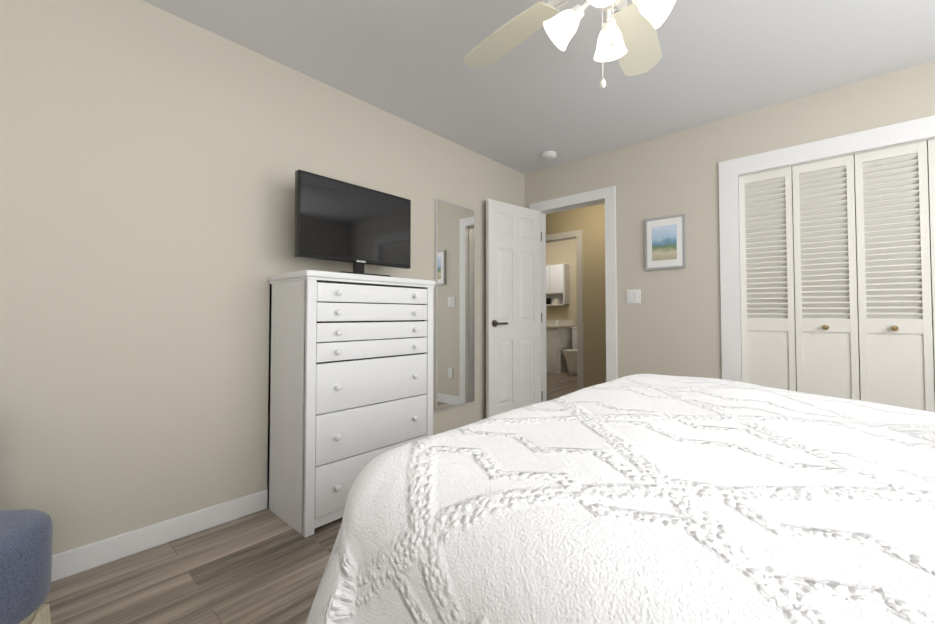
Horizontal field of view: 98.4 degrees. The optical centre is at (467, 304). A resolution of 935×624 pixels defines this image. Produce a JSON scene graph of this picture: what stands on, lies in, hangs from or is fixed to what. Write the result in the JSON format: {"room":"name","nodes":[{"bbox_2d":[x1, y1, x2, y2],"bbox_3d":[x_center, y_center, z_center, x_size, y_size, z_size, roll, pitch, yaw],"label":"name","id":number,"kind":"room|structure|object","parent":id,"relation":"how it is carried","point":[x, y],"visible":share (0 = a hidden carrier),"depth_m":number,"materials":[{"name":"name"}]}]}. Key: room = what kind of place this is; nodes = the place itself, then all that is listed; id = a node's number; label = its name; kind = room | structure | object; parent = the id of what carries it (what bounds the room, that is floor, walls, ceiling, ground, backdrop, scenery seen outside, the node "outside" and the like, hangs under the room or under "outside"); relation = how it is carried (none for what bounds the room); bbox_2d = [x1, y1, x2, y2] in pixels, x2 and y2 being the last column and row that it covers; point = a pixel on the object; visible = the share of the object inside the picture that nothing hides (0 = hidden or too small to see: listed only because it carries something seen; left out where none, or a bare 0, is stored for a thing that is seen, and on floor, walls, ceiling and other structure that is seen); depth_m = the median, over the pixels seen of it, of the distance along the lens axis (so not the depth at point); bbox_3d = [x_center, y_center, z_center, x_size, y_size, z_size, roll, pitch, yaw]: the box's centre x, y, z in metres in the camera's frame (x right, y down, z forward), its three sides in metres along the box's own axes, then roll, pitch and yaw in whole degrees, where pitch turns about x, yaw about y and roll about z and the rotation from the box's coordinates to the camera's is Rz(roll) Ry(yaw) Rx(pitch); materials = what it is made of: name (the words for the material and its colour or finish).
{"room":"bedroom","nodes":[
{"label":"bedroom","id":0,"kind":"room"},
{"bbox_2d":[0,0,524,554],"bbox_3d":[-0.954,-0.123,2.420,0.120,2.440,4.420,-1,-2,42],"label":"wall","id":1,"kind":"structure","parent":0,"point":[152,160],"depth_m":1.82,"materials":[{"name":"beige paint"}]},
{"bbox_2d":[51,489,267,581],"bbox_3d":[-0.855,1.046,2.381,0.040,0.100,4.300,-1,-2,42],"label":"baseboard","id":2,"kind":"structure","parent":1,"relation":"attached to","point":[86,557],"depth_m":1.75,"materials":[{"name":"white wood"}]},
{"bbox_2d":[435,198,474,410],"bbox_3d":[-0.093,0.004,3.262,0.018,1.630,0.451,-1,-2,42],"label":"mirror","id":3,"kind":"object","parent":1,"relation":"attached to","point":[455,305],"visible":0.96,"depth_m":3.24,"materials":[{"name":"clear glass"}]},
{"bbox_2d":[43,372,576,623],"bbox_3d":[-0.042,1.188,4.015,9.050,0.100,8.420,-1,-2,42],"label":"floor","id":4,"kind":"structure","parent":0,"point":[266,566],"depth_m":1.58,"materials":[{"name":"brown wood"}]},
{"bbox_2d":[0,509,52,623],"bbox_3d":[-1.555,0.623,0.880,0.734,0.868,0.751,0,-1,-6],"label":"chair","id":5,"kind":"object","parent":4,"relation":"on","point":[25,557],"visible":1,"depth_m":1.12,"materials":[{"name":"blue fabric"}]},
{"bbox_2d":[267,270,435,537],"bbox_3d":[-0.632,0.472,2.320,0.464,1.245,0.831,-1,-2,42],"label":"dresser","id":6,"kind":"object","parent":4,"relation":"on","point":[350,391],"visible":0.88,"depth_m":2.06,"materials":[{"name":"white wood"}]},
{"bbox_2d":[294,170,410,276],"bbox_3d":[-0.627,-0.416,2.335,0.190,0.528,0.740,-1,-2,42],"label":"tv","id":7,"kind":"object","parent":6,"relation":"on","point":[359,227],"visible":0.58,"depth_m":2.27,"materials":[{"name":"black plastic"}]},
{"bbox_2d":[546,320,573,372],"bbox_3d":[1.526,0.704,7.508,0.730,1.050,0.545,-1,-2,42],"label":"bathroom vanity","id":8,"kind":"object","parent":4,"relation":"on","point":[558,336],"visible":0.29,"depth_m":7.21,"materials":[{"name":"white wood"}]},
{"bbox_2d":[562,327,576,375],"bbox_3d":[1.912,0.812,7.045,0.400,0.810,0.705,-1,-2,42],"label":"toilet","id":9,"kind":"object","parent":4,"relation":"on","point":[570,355],"visible":0.42,"depth_m":6.85,"materials":[{"name":"white ceramic"}]},
{"bbox_2d":[306,374,934,623],"bbox_3d":[0.976,0.447,0.647,2.260,1.208,1.776,-1,-2,42],"label":"bed","id":10,"kind":"object","parent":4,"relation":"on","point":[647,499],"visible":1,"depth_m":0.57,"materials":[{"name":"white fabric"}]},
{"bbox_2d":[142,0,934,174],"bbox_3d":[0.522,-1.426,1.201,3.990,0.100,4.540,-1,-2,42],"label":"ceiling","id":11,"kind":"structure","parent":0,"point":[523,106],"depth_m":2.23,"materials":[{"name":"white paint"}]},
{"bbox_2d":[542,151,556,159],"bbox_3d":[0.714,-1.296,3.528,0.128,0.036,0.128,-1,-2,42],"label":"smoke detector","id":12,"kind":"object","parent":11,"relation":"attached to","point":[548,155],"visible":1,"depth_m":3.49,"materials":[{"name":"white plastic"}]},
{"bbox_2d":[463,0,675,88],"bbox_3d":[0.447,-1.040,1.345,1.316,0.662,1.316,-1,-2,42],"label":"fan","id":13,"kind":"object","parent":11,"relation":"hanging from","point":[628,38],"visible":1,"depth_m":1.52,"materials":[{"name":"beige wood"}]},
{"bbox_2d":[546,239,576,326],"bbox_3d":[2.157,0.006,7.411,3.000,2.440,0.120,-1,-2,42],"label":"wall","id":14,"kind":"structure","parent":0,"point":[560,252],"depth_m":7.60,"materials":[{"name":"beige paint"}]},
{"bbox_2d":[546,264,568,305],"bbox_3d":[1.621,-0.357,7.670,0.570,0.760,0.219,-1,-2,42],"label":"upper cabinet","id":15,"kind":"object","parent":14,"relation":"attached to","point":[557,284],"visible":0.69,"depth_m":7.53,"materials":[{"name":"white wood"}]},
{"bbox_2d":[546,203,605,387],"bbox_3d":[1.403,-0.050,5.236,4.800,2.440,0.120,-1,-2,42],"label":"wall","id":16,"kind":"structure","parent":0,"point":[589,221],"depth_m":5.02,"materials":[{"name":"beige paint"}]},
{"bbox_2d":[525,60,934,378],"bbox_3d":[1.039,-0.091,3.678,6.350,2.440,0.120,-1,-2,42],"label":"wall","id":17,"kind":"structure","parent":0,"point":[670,324],"depth_m":3.03,"materials":[{"name":"beige paint"}]},
{"bbox_2d":[530,186,616,401],"bbox_3d":[0.981,0.069,3.727,0.852,2.125,0.152,-1,-2,42],"label":"door frame","id":18,"kind":"structure","parent":17,"relation":"attached to","point":[607,195],"depth_m":3.72,"materials":[{"name":"white wood"}]},
{"bbox_2d":[486,199,542,417],"bbox_3d":[0.437,0.109,3.681,0.686,2.025,0.147,1,-2,-39],"label":"door","id":19,"kind":"structure","parent":18,"relation":"attached to","point":[513,304],"depth_m":3.64,"materials":[{"name":"white wood"}]},
{"bbox_2d":[626,289,640,303],"bbox_3d":[1.356,-0.063,3.301,0.115,0.115,0.011,-1,-2,42],"label":"switch plate","id":20,"kind":"object","parent":17,"relation":"attached to","point":[633,296],"visible":1,"depth_m":3.30,"materials":[{"name":"white plastic"}]},
{"bbox_2d":[645,214,685,270],"bbox_3d":[1.534,-0.476,3.142,0.290,0.407,0.022,-1,-2,42],"label":"picture","id":21,"kind":"object","parent":17,"relation":"attached to","point":[665,246],"visible":0.95,"depth_m":3.13,"materials":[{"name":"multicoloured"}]},
{"bbox_2d":[719,115,934,381],"bbox_3d":[2.375,0.033,2.456,1.408,2.130,0.136,-1,-2,42],"label":"door frame","id":22,"kind":"structure","parent":17,"relation":"attached to","point":[731,171],"depth_m":2.81,"materials":[{"name":"white wood"}]},
{"bbox_2d":[739,138,934,411],"bbox_3d":[2.360,0.081,2.438,1.184,2.008,0.063,-1,-2,42],"label":"closet door","id":23,"kind":"structure","parent":17,"relation":"in","point":[893,276],"depth_m":2.49,"materials":[{"name":"white wood"}]}
]}

